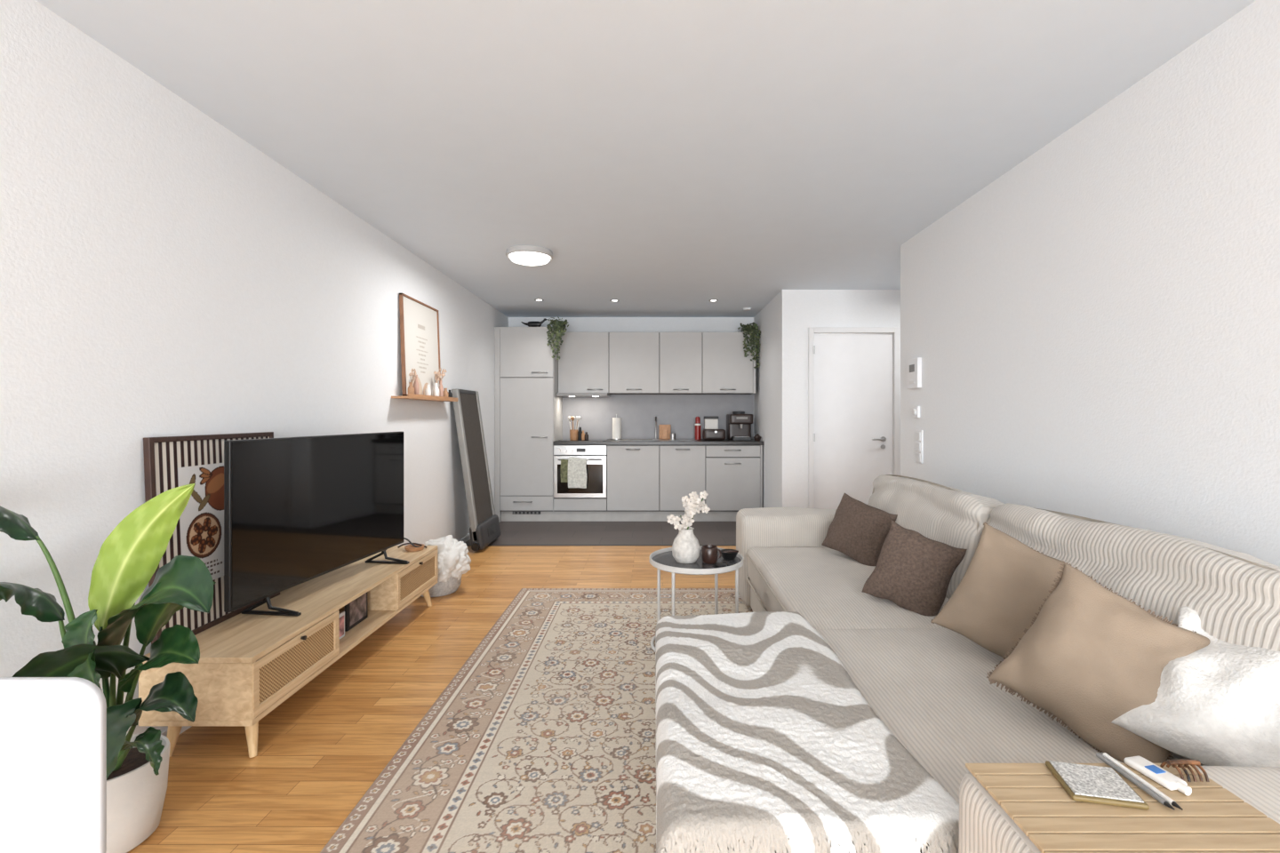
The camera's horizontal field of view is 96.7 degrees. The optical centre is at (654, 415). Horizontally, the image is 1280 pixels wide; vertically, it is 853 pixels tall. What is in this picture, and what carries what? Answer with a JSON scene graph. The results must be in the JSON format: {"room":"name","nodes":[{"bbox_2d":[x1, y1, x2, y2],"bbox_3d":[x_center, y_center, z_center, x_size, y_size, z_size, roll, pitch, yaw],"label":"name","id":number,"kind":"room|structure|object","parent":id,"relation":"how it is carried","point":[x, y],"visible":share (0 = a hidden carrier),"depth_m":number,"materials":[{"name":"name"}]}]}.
{"room":"living room","nodes":[
{"label":"living room","id":0,"kind":"room"},
{"bbox_2d":[0,0,508,735],"bbox_3d":[-1.880,0.000,1.450,0.120,2.440,11.540,0,0,0],"label":"wall","id":1,"kind":"structure","parent":0,"point":[162,274],"depth_m":2.05,"materials":[{"name":"paint"}]},
{"bbox_2d":[160,534,470,736],"bbox_3d":[-1.814,1.194,1.100,0.012,0.049,10.600,0,0,0],"label":"baseboard","id":2,"kind":"structure","parent":1,"relation":"attached to","point":[467,538],"depth_m":2.20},
{"bbox_2d":[391,393,457,401],"bbox_3d":[-1.758,-0.132,4.425,0.123,0.033,0.990,0,0,0],"label":"ledge","id":3,"kind":"object","parent":1,"relation":"attached to","point":[411,396],"visible":1,"depth_m":4.26,"materials":[{"name":"orange wood"}]},
{"bbox_2d":[408,368,416,393],"bbox_3d":[-1.727,-0.233,4.051,0.054,0.199,0.076,0,0,0],"label":"vase","id":4,"kind":"object","parent":3,"relation":"on","point":[411,389],"visible":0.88,"depth_m":4.04,"materials":[{"name":"beige ceramic"}]},
{"bbox_2d":[413,375,419,394],"bbox_3d":[-1.732,-0.213,4.140,0.040,0.160,0.040,0,0,0],"label":"vase","id":5,"kind":"object","parent":3,"relation":"on","point":[416,386],"visible":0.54,"depth_m":4.13,"materials":[{"name":"pink ceramic"}]},
{"bbox_2d":[399,292,440,396],"bbox_3d":[-1.789,-0.501,4.380,0.050,0.735,0.680,0,0,0],"label":"framed print","id":6,"kind":"object","parent":3,"relation":"on","point":[419,321],"visible":0.89,"depth_m":4.33,"materials":[{"name":"paper"}]},
{"bbox_2d":[424,384,431,395],"bbox_3d":[-1.732,-0.183,4.360,0.044,0.100,0.044,0,0,0],"label":"vase","id":7,"kind":"object","parent":3,"relation":"on","point":[428,392],"visible":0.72,"depth_m":4.35,"materials":[{"name":"white ceramic"}]},
{"bbox_2d":[432,370,440,396],"bbox_3d":[-1.728,-0.241,4.521,0.056,0.216,0.087,0,0,0],"label":"vase","id":8,"kind":"object","parent":3,"relation":"on","point":[436,391],"visible":0.92,"depth_m":4.51,"materials":[{"name":"white ceramic"}]},
{"bbox_2d":[438,368,446,396],"bbox_3d":[-1.724,-0.256,4.616,0.056,0.246,0.073,0,0,0],"label":"vase","id":9,"kind":"object","parent":3,"relation":"on","point":[441,388],"visible":0.77,"depth_m":4.61,"materials":[{"name":"pink ceramic"}]},
{"bbox_2d":[443,388,448,397],"bbox_3d":[-1.732,-0.178,4.720,0.048,0.090,0.048,0,0,0],"label":"vase","id":10,"kind":"object","parent":3,"relation":"on","point":[445,392],"visible":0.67,"depth_m":4.71,"materials":[{"name":"beige ceramic"}]},
{"bbox_2d":[466,544,735,545],"bbox_3d":[0.690,1.218,5.310,5.020,0.004,0.024,0,0,0],"label":"trim","id":11,"kind":"structure","parent":1,"relation":"attached to","point":[467,545],"depth_m":5.31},
{"bbox_2d":[127,545,735,852],"bbox_3d":[0.680,1.270,0.495,5.240,0.100,9.630,0,0,0],"label":"floor","id":12,"kind":"structure","parent":0,"point":[321,749],"depth_m":2.25,"materials":[{"name":"brown wood"}]},
{"bbox_2d":[0,677,106,852],"bbox_3d":[-1.188,0.835,0.744,0.484,0.774,0.488,0,0,0],"label":"shell chair","id":13,"kind":"object","parent":12,"relation":"on","point":[53,730],"visible":1,"depth_m":0.96,"materials":[{"name":"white plastic"}]},
{"bbox_2d":[0,483,215,852],"bbox_3d":[-1.486,0.702,1.546,0.591,1.034,0.415,0,0,0],"label":"potted plant","id":14,"kind":"object","parent":12,"relation":"on","point":[137,765],"visible":0.84,"depth_m":1.54,"materials":[{"name":"plant"}]},
{"bbox_2d":[105,734,170,852],"bbox_3d":[-1.555,1.101,1.620,0.270,0.237,0.270,0,0,0],"label":"pot","id":15,"kind":"object","parent":14,"relation":"attached to","point":[135,796],"depth_m":1.58,"materials":[{"name":"white ceramic"}]},
{"bbox_2d":[138,545,437,758],"bbox_3d":[-1.589,1.034,2.830,0.413,0.378,1.700,0,0,0],"label":"tv stand","id":16,"kind":"object","parent":12,"relation":"on","point":[249,665],"visible":0.89,"depth_m":2.25,"materials":[{"name":"brown wood"}]},
{"bbox_2d":[143,432,279,644],"bbox_3d":[-1.785,0.462,2.345,0.054,0.765,0.660,0,0,0],"label":"poster","id":17,"kind":"object","parent":16,"relation":"on","point":[170,462],"visible":0.38,"depth_m":2.23,"materials":[{"name":"multicoloured paper"}]},
{"bbox_2d":[224,432,409,616],"bbox_3d":[-1.570,0.472,2.823,0.260,0.744,1.224,0,0,7],"label":"television","id":18,"kind":"object","parent":16,"relation":"on","point":[301,509],"visible":1,"depth_m":2.60,"materials":[{"name":"black plastic"}]},
{"bbox_2d":[339,611,344,639],"bbox_3d":[-1.492,1.004,2.670,0.015,0.119,0.140,0,0,0],"label":"photo frame","id":19,"kind":"object","parent":16,"relation":"on","point":[341,614],"visible":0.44,"depth_m":2.71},
{"bbox_2d":[339,616,343,637],"bbox_3d":[-1.486,1.005,2.670,0.002,0.090,0.110,0,0,0],"label":"print","id":20,"kind":"object","parent":19,"relation":"attached to","point":[341,618],"depth_m":2.70},
{"bbox_2d":[344,592,367,631],"bbox_3d":[-1.512,0.987,2.890,0.017,0.154,0.200,0,0,0],"label":"photo frame","id":21,"kind":"object","parent":16,"relation":"on","point":[356,611],"visible":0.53,"depth_m":2.87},
{"bbox_2d":[349,593,366,626],"bbox_3d":[-1.504,0.988,2.890,0.002,0.115,0.160,0,0,0],"label":"print","id":22,"kind":"object","parent":21,"relation":"attached to","point":[357,608],"depth_m":2.88},
{"bbox_2d":[385,537,427,550],"bbox_3d":[-1.565,0.806,3.584,0.249,0.074,0.083,0,0,-25],"label":"cable bundle","id":23,"kind":"object","parent":16,"relation":"on","point":[407,540],"visible":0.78,"depth_m":3.59,"materials":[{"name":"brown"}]},
{"bbox_2d":[404,544,424,551],"bbox_3d":[-1.500,0.832,3.560,0.120,0.025,0.120,0,0,0],"label":"dish","id":24,"kind":"object","parent":16,"relation":"on","point":[409,548],"visible":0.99,"depth_m":3.53,"materials":[{"name":"brown wood"}]},
{"bbox_2d":[420,535,471,597],"bbox_3d":[-1.476,1.023,3.930,0.412,0.390,0.371,0,0,0],"label":"storage basket","id":25,"kind":"object","parent":12,"relation":"on","point":[453,561],"visible":0.65,"depth_m":3.83,"materials":[{"name":"white fabric"}]},
{"bbox_2d":[320,588,752,852],"bbox_3d":[0.070,1.214,2.530,2.000,0.008,2.900,0,0,0],"label":"area rug","id":26,"kind":"object","parent":12,"relation":"on","point":[543,740],"visible":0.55,"depth_m":2.09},
{"bbox_2d":[649,545,743,652],"bbox_3d":[0.220,0.976,2.980,0.490,0.468,0.490,0,0,0],"label":"side table","id":27,"kind":"object","parent":26,"relation":"on","point":[663,559],"visible":0.42,"depth_m":2.88,"materials":[{"name":"metal"}]},
{"bbox_2d":[666,490,710,563],"bbox_3d":[0.176,0.574,2.946,0.222,0.369,0.157,0,0,0],"label":"vase","id":28,"kind":"object","parent":27,"relation":"on","point":[685,548],"visible":1,"depth_m":2.90,"materials":[{"name":"white ceramic"}]},
{"bbox_2d":[649,545,743,575],"bbox_3d":[0.220,0.757,2.980,0.490,0.030,0.490,0,0,0],"label":"tray","id":29,"kind":"object","parent":27,"relation":"on","point":[663,559],"depth_m":2.87,"materials":[{"name":"metal"}]},
{"bbox_2d":[701,544,721,564],"bbox_3d":[0.287,0.718,2.930,0.087,0.080,0.087,0,0,45],"label":"cup","id":30,"kind":"object","parent":27,"relation":"on","point":[708,552],"visible":1,"depth_m":2.90,"materials":[{"name":"brown ceramic"}]},
{"bbox_2d":[714,562,726,567],"bbox_3d":[0.330,0.749,2.830,0.060,0.018,0.060,0,0,0],"label":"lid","id":31,"kind":"object","parent":27,"relation":"on","point":[718,564],"visible":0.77,"depth_m":2.82,"materials":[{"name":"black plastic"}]},
{"bbox_2d":[720,549,738,559],"bbox_3d":[0.395,0.733,3.000,0.100,0.051,0.100,0,0,0],"label":"bowl","id":32,"kind":"object","parent":27,"relation":"on","point":[726,554],"visible":0.94,"depth_m":2.97,"materials":[{"name":"ceramic"}]},
{"bbox_2d":[736,474,1279,852],"bbox_3d":[0.889,0.774,2.252,1.743,0.889,3.190,0,0,0],"label":"sectional sofa","id":33,"kind":"object","parent":12,"relation":"on","point":[928,684],"visible":0.48,"depth_m":1.67,"materials":[{"name":"beige fabric"}]},
{"bbox_2d":[655,611,959,852],"bbox_3d":[0.307,0.833,1.622,0.622,0.171,1.182,0,0,0],"label":"throw blanket","id":34,"kind":"object","parent":33,"relation":"on","point":[766,742],"visible":0.99,"depth_m":1.26,"materials":[{"name":"white fabric"}]},
{"bbox_2d":[821,493,897,566],"bbox_3d":[1.121,0.635,3.120,0.192,0.373,0.411,0,0,-25],"label":"throw pillow","id":35,"kind":"object","parent":33,"relation":"on","point":[858,530],"visible":0.91,"depth_m":3.05,"materials":[{"name":"brown fabric"}]},
{"bbox_2d":[861,520,966,616],"bbox_3d":[1.080,0.655,2.380,0.383,0.386,0.190,0,0,41],"label":"throw pillow","id":36,"kind":"object","parent":33,"relation":"on","point":[914,572],"visible":0.94,"depth_m":2.32,"materials":[{"name":"brown fabric"}]},
{"bbox_2d":[867,474,1004,599],"bbox_3d":[1.389,0.584,2.930,0.269,0.477,1.140,11,0,0],"label":"cushion","id":37,"kind":"object","parent":33,"relation":"on","point":[954,517],"depth_m":2.61,"materials":[{"name":"beige fabric"}]},
{"bbox_2d":[930,521,1064,657],"bbox_3d":[1.230,0.628,1.831,0.594,0.500,0.238,0,0,39],"label":"throw pillow","id":38,"kind":"object","parent":33,"relation":"on","point":[1005,582],"visible":0.47,"depth_m":1.86,"materials":[{"name":"beige fabric"}]},
{"bbox_2d":[986,560,1210,763],"bbox_3d":[1.121,0.627,1.415,0.258,0.448,0.466,0,0,-39],"label":"throw pillow","id":39,"kind":"object","parent":33,"relation":"on","point":[1091,656],"visible":0.73,"depth_m":1.38,"materials":[{"name":"beige fabric"}]},
{"bbox_2d":[965,763,1279,852],"bbox_3d":[0.733,0.714,0.817,0.385,0.221,0.344,0,0,0],"label":"tray","id":40,"kind":"object","parent":33,"relation":"on","point":[1212,820],"visible":0.87,"depth_m":0.86,"materials":[{"name":"brown wood"}]},
{"bbox_2d":[1045,760,1149,809],"bbox_3d":[0.715,0.599,0.925,0.104,0.010,0.096,0,0,12],"label":"notebook","id":41,"kind":"object","parent":40,"relation":"on","point":[1099,785],"visible":1,"depth_m":0.91,"materials":[{"name":"grey paper"}]},
{"bbox_2d":[1096,752,1167,805],"bbox_3d":[0.783,0.598,0.938,0.008,0.008,0.125,0,0,-3],"label":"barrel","id":42,"kind":"object","parent":40,"relation":"on","point":[1100,756],"visible":1,"depth_m":0.93,"materials":[{"name":"white plastic"}]},
{"bbox_2d":[1103,752,1174,806],"bbox_3d":[0.795,0.598,0.938,0.008,0.008,0.125,0,0,-3],"label":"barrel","id":43,"kind":"object","parent":40,"relation":"on","point":[1169,800],"visible":1,"depth_m":0.93,"materials":[{"name":"white plastic"}]},
{"bbox_2d":[1124,755,1191,795],"bbox_3d":[0.838,0.597,0.946,0.036,0.014,0.089,0,0,-12],"label":"tube","id":44,"kind":"object","parent":40,"relation":"on","point":[1170,781],"visible":1,"depth_m":0.94,"materials":[{"name":"white plastic"}]},
{"bbox_2d":[1163,801,1175,810],"bbox_3d":[0.787,0.598,0.869,0.008,0.008,0.013,0,0,0],"label":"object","id":45,"kind":"object","parent":40,"relation":"on","point":[1165,804],"visible":1,"depth_m":0.87,"materials":[{"name":"black plastic"}]},
{"bbox_2d":[1171,801,1182,810],"bbox_3d":[0.799,0.598,0.869,0.008,0.008,0.013,0,0,0],"label":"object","id":46,"kind":"object","parent":40,"relation":"on","point":[1173,804],"visible":1,"depth_m":0.87,"materials":[{"name":"black plastic"}]},
{"bbox_2d":[1160,760,1209,782],"bbox_3d":[0.885,0.589,0.950,0.051,0.024,0.044,0,0,0],"label":"hair claw","id":47,"kind":"object","parent":40,"relation":"on","point":[1173,764],"visible":1,"depth_m":0.94,"materials":[{"name":"orange plastic"}]},
{"bbox_2d":[988,503,1279,651],"bbox_3d":[1.420,0.579,1.730,0.273,0.488,1.260,11,0,0],"label":"cushion","id":48,"kind":"object","parent":33,"relation":"on","point":[1235,596],"depth_m":1.49,"materials":[{"name":"beige fabric"}]},
{"bbox_2d":[1111,606,1279,767],"bbox_3d":[1.330,0.630,1.170,0.316,0.348,0.541,0,0,-31],"label":"throw pillow","id":49,"kind":"object","parent":33,"relation":"on","point":[1218,704],"visible":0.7,"depth_m":1.21,"materials":[{"name":"white fabric"}]},
{"bbox_2d":[464,521,735,544],"bbox_3d":[0.680,1.270,6.267,5.240,0.101,1.906,0,0,0],"label":"floor tiles","id":50,"kind":"structure","parent":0,"point":[511,532],"depth_m":5.89,"materials":[{"name":"grey tile"}]},
{"bbox_2d":[451,388,500,551],"bbox_3d":[-1.654,0.486,5.330,0.288,1.442,0.648,0,0,0],"label":"treadmill","id":51,"kind":"object","parent":50,"relation":"on","point":[484,529],"visible":1,"depth_m":5.21,"materials":[{"name":"black plastic"}]},
{"bbox_2d":[494,327,763,522],"bbox_3d":[-0.289,0.110,6.761,3.058,2.220,0.673,0,0,0],"label":"kitchen cabinets","id":52,"kind":"object","parent":50,"relation":"on","point":[650,380],"visible":0.95,"depth_m":6.50,"materials":[{"name":"laminate"}]},
{"bbox_2d":[512,512,540,514],"bbox_3d":[-1.460,1.120,6.508,0.320,0.030,0.007,0,0,0],"label":"grille","id":53,"kind":"object","parent":52,"relation":"attached to","point":[514,513],"depth_m":6.50,"materials":[{"name":"black metal"}]},
{"bbox_2d":[520,318,547,327],"bbox_3d":[-1.384,-1.063,6.600,0.318,0.124,0.060,0,0,0],"label":"frying pan","id":54,"kind":"object","parent":52,"relation":"on","point":[529,324],"visible":0.98,"depth_m":6.58,"materials":[{"name":"black plastic"}]},
{"bbox_2d":[546,316,568,359],"bbox_3d":[-1.101,-0.866,6.549,0.236,0.503,0.383,0,0,0],"label":"ivy","id":55,"kind":"object","parent":52,"relation":"on","point":[556,324],"visible":1,"depth_m":6.39,"materials":[{"name":"green plant"}]},
{"bbox_2d":[553,445,606,497],"bbox_3d":[-0.841,0.642,6.442,0.595,0.595,0.075,0,0,0],"label":"oven","id":56,"kind":"object","parent":52,"relation":"in","point":[596,465],"visible":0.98,"depth_m":6.45,"materials":[{"name":"metal"}]},
{"bbox_2d":[560,457,587,488],"bbox_3d":[-0.904,0.652,6.394,0.301,0.348,0.030,0,0,0],"label":"tea towel","id":57,"kind":"object","parent":56,"relation":"hanging from","point":[573,470],"visible":1,"depth_m":6.39,"materials":[{"name":"white fabric"}]},
{"bbox_2d":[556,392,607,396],"bbox_3d":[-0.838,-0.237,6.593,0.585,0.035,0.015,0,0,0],"label":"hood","id":58,"kind":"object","parent":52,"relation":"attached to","point":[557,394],"depth_m":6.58,"materials":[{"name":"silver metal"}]},
{"bbox_2d":[562,393,610,397],"bbox_3d":[-0.838,-0.239,6.840,0.585,0.028,0.480,0,0,0],"label":"range hood","id":59,"kind":"object","parent":52,"relation":"attached to","point":[564,395],"depth_m":6.59,"materials":[{"name":"metal"}]},
{"bbox_2d":[553,439,763,445],"bbox_3d":[0.049,0.320,6.768,2.382,0.040,0.655,0,0,0],"label":"countertop","id":60,"kind":"structure","parent":52,"relation":"on","point":[609,442],"depth_m":6.44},
{"bbox_2d":[568,416,580,439],"bbox_3d":[-0.947,0.153,6.750,0.150,0.280,0.114,0,0,0],"label":"utensil holder","id":61,"kind":"object","parent":60,"relation":"on","point":[573,433],"visible":1,"depth_m":6.72,"materials":[{"name":"orange wood"}]},
{"bbox_2d":[569,429,578,439],"bbox_3d":[-0.950,0.234,6.750,0.100,0.120,0.100,0,0,0],"label":"jar","id":62,"kind":"object","parent":61,"relation":"on","point":[573,433],"depth_m":6.71,"materials":[{"name":"orange wood"}]},
{"bbox_2d":[577,427,582,439],"bbox_3d":[-0.875,0.218,6.720,0.048,0.150,0.048,0,0,0],"label":"bottle","id":63,"kind":"object","parent":60,"relation":"on","point":[580,432],"visible":0.94,"depth_m":6.70,"materials":[{"name":"black glass"}]},
{"bbox_2d":[581,430,584,439],"bbox_3d":[-0.840,0.238,6.720,0.048,0.110,0.048,0,0,0],"label":"bottle","id":64,"kind":"object","parent":60,"relation":"on","point":[582,434],"visible":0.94,"depth_m":6.70,"materials":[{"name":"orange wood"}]},
{"bbox_2d":[560,439,607,440],"bbox_3d":[-0.830,0.297,6.770,0.540,0.005,0.460,0,0,0],"label":"cooktop","id":65,"kind":"object","parent":60,"relation":"in","point":[562,439],"depth_m":6.60,"materials":[{"name":"black glass"}]},
{"bbox_2d":[584,432,588,439],"bbox_3d":[-0.800,0.248,6.720,0.048,0.090,0.048,0,0,0],"label":"bottle","id":66,"kind":"object","parent":60,"relation":"on","point":[586,435],"visible":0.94,"depth_m":6.70,"materials":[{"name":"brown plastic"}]},
{"bbox_2d":[610,414,622,439],"bbox_3d":[-0.450,0.141,6.820,0.140,0.306,0.140,0,0,0],"label":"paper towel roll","id":67,"kind":"object","parent":60,"relation":"on","point":[616,421],"visible":1,"depth_m":6.77,"materials":[{"name":"white paper"}]},
{"bbox_2d":[655,416,656,439],"bbox_3d":[0.020,0.156,6.891,0.022,0.278,0.198,0,0,0],"label":"faucet","id":68,"kind":"object","parent":60,"relation":"on","point":[655,417],"depth_m":6.97,"materials":[{"name":"metal"}]},
{"bbox_2d":[618,439,696,440],"bbox_3d":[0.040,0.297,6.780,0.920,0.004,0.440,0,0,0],"label":"sink","id":69,"kind":"object","parent":60,"relation":"in","point":[622,439],"depth_m":6.62,"materials":[{"name":"metal"}]},
{"bbox_2d":[662,428,667,439],"bbox_3d":[0.130,0.226,6.848,0.060,0.135,0.015,0,0,0],"label":"board","id":70,"kind":"object","parent":60,"relation":"on","point":[664,430],"visible":1,"depth_m":6.84,"materials":[{"name":"orange wood"}]},
{"bbox_2d":[660,426,669,439],"bbox_3d":[0.130,0.216,6.878,0.100,0.155,0.015,0,0,0],"label":"board","id":71,"kind":"object","parent":60,"relation":"on","point":[661,428],"visible":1,"depth_m":6.87,"materials":[{"name":"orange wood"}]},
{"bbox_2d":[659,424,671,439],"bbox_3d":[0.130,0.206,6.907,0.140,0.175,0.015,0,0,0],"label":"board","id":72,"kind":"object","parent":60,"relation":"on","point":[669,426],"visible":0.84,"depth_m":6.90,"materials":[{"name":"orange wood"}]},
{"bbox_2d":[670,433,675,439],"bbox_3d":[0.220,0.259,6.750,0.068,0.070,0.068,0,0,0],"label":"cup","id":73,"kind":"object","parent":60,"relation":"on","point":[672,436],"visible":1,"depth_m":6.72,"materials":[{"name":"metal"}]},
{"bbox_2d":[694,416,701,439],"bbox_3d":[0.530,0.161,6.920,0.078,0.276,0.078,0,0,0],"label":"bottle","id":74,"kind":"object","parent":60,"relation":"on","point":[698,426],"visible":1,"depth_m":6.89,"materials":[{"name":"red metal"}]},
{"bbox_2d":[695,416,700,423],"bbox_3d":[0.530,0.062,6.920,0.060,0.080,0.060,0,0,0],"label":"jar","id":75,"kind":"object","parent":74,"relation":"on","point":[697,420],"depth_m":6.90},
{"bbox_2d":[704,416,718,429],"bbox_3d":[0.700,0.159,7.000,0.170,0.280,0.110,0,0,0],"label":"canister","id":76,"kind":"object","parent":60,"relation":"on","point":[709,422],"visible":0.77,"depth_m":6.95,"materials":[{"name":"ceramic"}]},
{"bbox_2d":[702,429,725,440],"bbox_3d":[0.710,0.234,6.763,0.260,0.130,0.235,0,0,0],"label":"toaster","id":77,"kind":"object","parent":60,"relation":"on","point":[708,435],"visible":1,"depth_m":6.66,"materials":[{"name":"brown plastic"}]},
{"bbox_2d":[726,411,752,440],"bbox_3d":[1.025,0.126,6.830,0.270,0.345,0.420,0,0,0],"label":"coffee machine","id":78,"kind":"object","parent":60,"relation":"on","point":[739,423],"visible":1,"depth_m":6.80,"materials":[{"name":"brown plastic"}]},
{"bbox_2d":[731,436,751,440],"bbox_3d":[1.025,0.279,6.720,0.210,0.040,0.200,0,0,0],"label":"drip tray","id":79,"kind":"object","parent":78,"relation":"on","point":[734,438],"depth_m":6.62,"materials":[{"name":"metal"}]},
{"bbox_2d":[753,433,761,440],"bbox_3d":[1.190,0.259,6.550,0.090,0.080,0.090,0,0,0],"label":"sugar bowl","id":80,"kind":"object","parent":60,"relation":"on","point":[757,437],"visible":0.98,"depth_m":6.52,"materials":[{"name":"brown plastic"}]},
{"bbox_2d":[737,322,760,368],"bbox_3d":[1.131,-0.821,6.768,0.250,0.555,0.303,0,0,0],"label":"ivy","id":81,"kind":"object","parent":52,"relation":"on","point":[748,329],"visible":1,"depth_m":6.65,"materials":[{"name":"green plant"}]},
{"bbox_2d":[508,317,753,394],"bbox_3d":[-0.287,0.000,7.160,3.065,2.440,0.120,0,0,0],"label":"wall","id":82,"kind":"structure","parent":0,"point":[576,324],"depth_m":7.10,"materials":[{"name":"white paint"}]},
{"bbox_2d":[562,394,753,439],"bbox_3d":[0.049,0.022,7.093,2.382,0.555,0.010,0,0,0],"label":"backsplash","id":83,"kind":"structure","parent":82,"relation":"attached to","point":[637,413],"depth_m":7.09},
{"bbox_2d":[35,0,1255,317],"bbox_3d":[0.680,-1.270,1.450,5.240,0.100,11.540,0,0,0],"label":"ceiling","id":84,"kind":"structure","parent":0,"point":[670,158],"depth_m":2.29,"materials":[{"name":"paint"}]},
{"bbox_2d":[505,245,552,265],"bbox_3d":[-0.930,-1.175,4.250,0.344,0.087,0.344,0,0,0],"label":"ceiling lamp","id":85,"kind":"object","parent":84,"relation":"attached to","point":[526,255],"depth_m":4.15,"materials":[{"name":"white plastic"}]},
{"bbox_2d":[753,289,807,508],"bbox_3d":[1.373,0.000,6.380,0.255,2.440,1.680,0,0,0],"label":"wall","id":86,"kind":"structure","parent":0,"point":[780,397],"depth_m":5.54,"materials":[{"name":"white paint"}]},
{"bbox_2d":[808,327,814,508],"bbox_3d":[1.525,0.184,5.567,0.050,2.069,0.105,0,0,0],"label":"door frame","id":87,"kind":"structure","parent":86,"relation":"attached to","point":[811,330],"depth_m":5.51,"materials":[{"name":"white wood"}]},
{"bbox_2d":[814,327,894,333],"bbox_3d":[1.940,-0.825,5.567,0.780,0.050,0.105,0,0,0],"label":"door frame","id":88,"kind":"structure","parent":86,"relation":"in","point":[817,330],"depth_m":5.51,"materials":[{"name":"white wood"}]},
{"bbox_2d":[814,333,893,509],"bbox_3d":[1.940,0.204,5.570,0.790,2.019,0.040,0,0,0],"label":"door","id":89,"kind":"structure","parent":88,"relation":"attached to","point":[853,372],"depth_m":5.55,"materials":[{"name":"white paint"}]},
{"bbox_3d":[2.230,0.235,5.542,0.052,0.052,0.015,0,0,0],"label":"rose","id":90,"kind":"object","parent":89,"relation":"attached to","visible":0},
{"bbox_2d":[872,438,886,439],"bbox_3d":[2.175,0.235,5.513,0.130,0.019,0.055,0,0,0],"label":"lever","id":91,"kind":"object","parent":90,"relation":"attached to","point":[872,438],"visible":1,"depth_m":5.49,"materials":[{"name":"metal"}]},
{"bbox_2d":[893,327,899,475],"bbox_3d":[2.355,0.184,5.567,0.050,2.069,0.105,0,0,0],"label":"door frame","id":92,"kind":"structure","parent":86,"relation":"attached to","point":[896,334],"depth_m":5.51,"materials":[{"name":"white wood"}]},
{"bbox_2d":[808,289,898,327],"bbox_3d":[1.940,-1.035,5.620,0.880,0.370,0.160,0,0,0],"label":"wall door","id":93,"kind":"structure","parent":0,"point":[826,308],"depth_m":5.54,"materials":[{"name":"white paint"}]},
{"bbox_2d":[898,289,900,475],"bbox_3d":[2.840,0.000,5.620,0.920,2.440,0.160,0,0,0],"label":"wall","id":94,"kind":"structure","parent":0,"point":[899,290],"depth_m":5.54,"materials":[{"name":"white paint"}]},
{"bbox_2d":[900,0,1279,567],"bbox_3d":[2.535,0.000,-0.115,1.530,2.440,8.410,0,0,0],"label":"wall","id":95,"kind":"structure","parent":0,"point":[1094,329],"depth_m":2.14,"materials":[{"name":"paint"}]},
{"bbox_2d":[906,357,921,389],"bbox_3d":[1.754,-0.280,3.840,0.032,0.200,0.160,0,0,0],"label":"intercom","id":96,"kind":"object","parent":95,"relation":"attached to","point":[914,366],"visible":1,"depth_m":3.81,"materials":[{"name":"white paint"}]},
{"bbox_2d":[912,406,919,417],"bbox_3d":[1.754,-0.020,3.820,0.032,0.080,0.080,0,0,0],"label":"thermostat","id":97,"kind":"object","parent":95,"relation":"attached to","point":[916,410],"visible":1,"depth_m":3.80,"materials":[{"name":"white paint"}]},
{"bbox_2d":[915,430,923,463],"bbox_3d":[1.761,0.210,3.757,0.018,0.216,0.101,0,0,0],"label":"light switch","id":98,"kind":"object","parent":95,"relation":"attached to","point":[919,434],"visible":1,"depth_m":3.76,"materials":[{"name":"white paint"}]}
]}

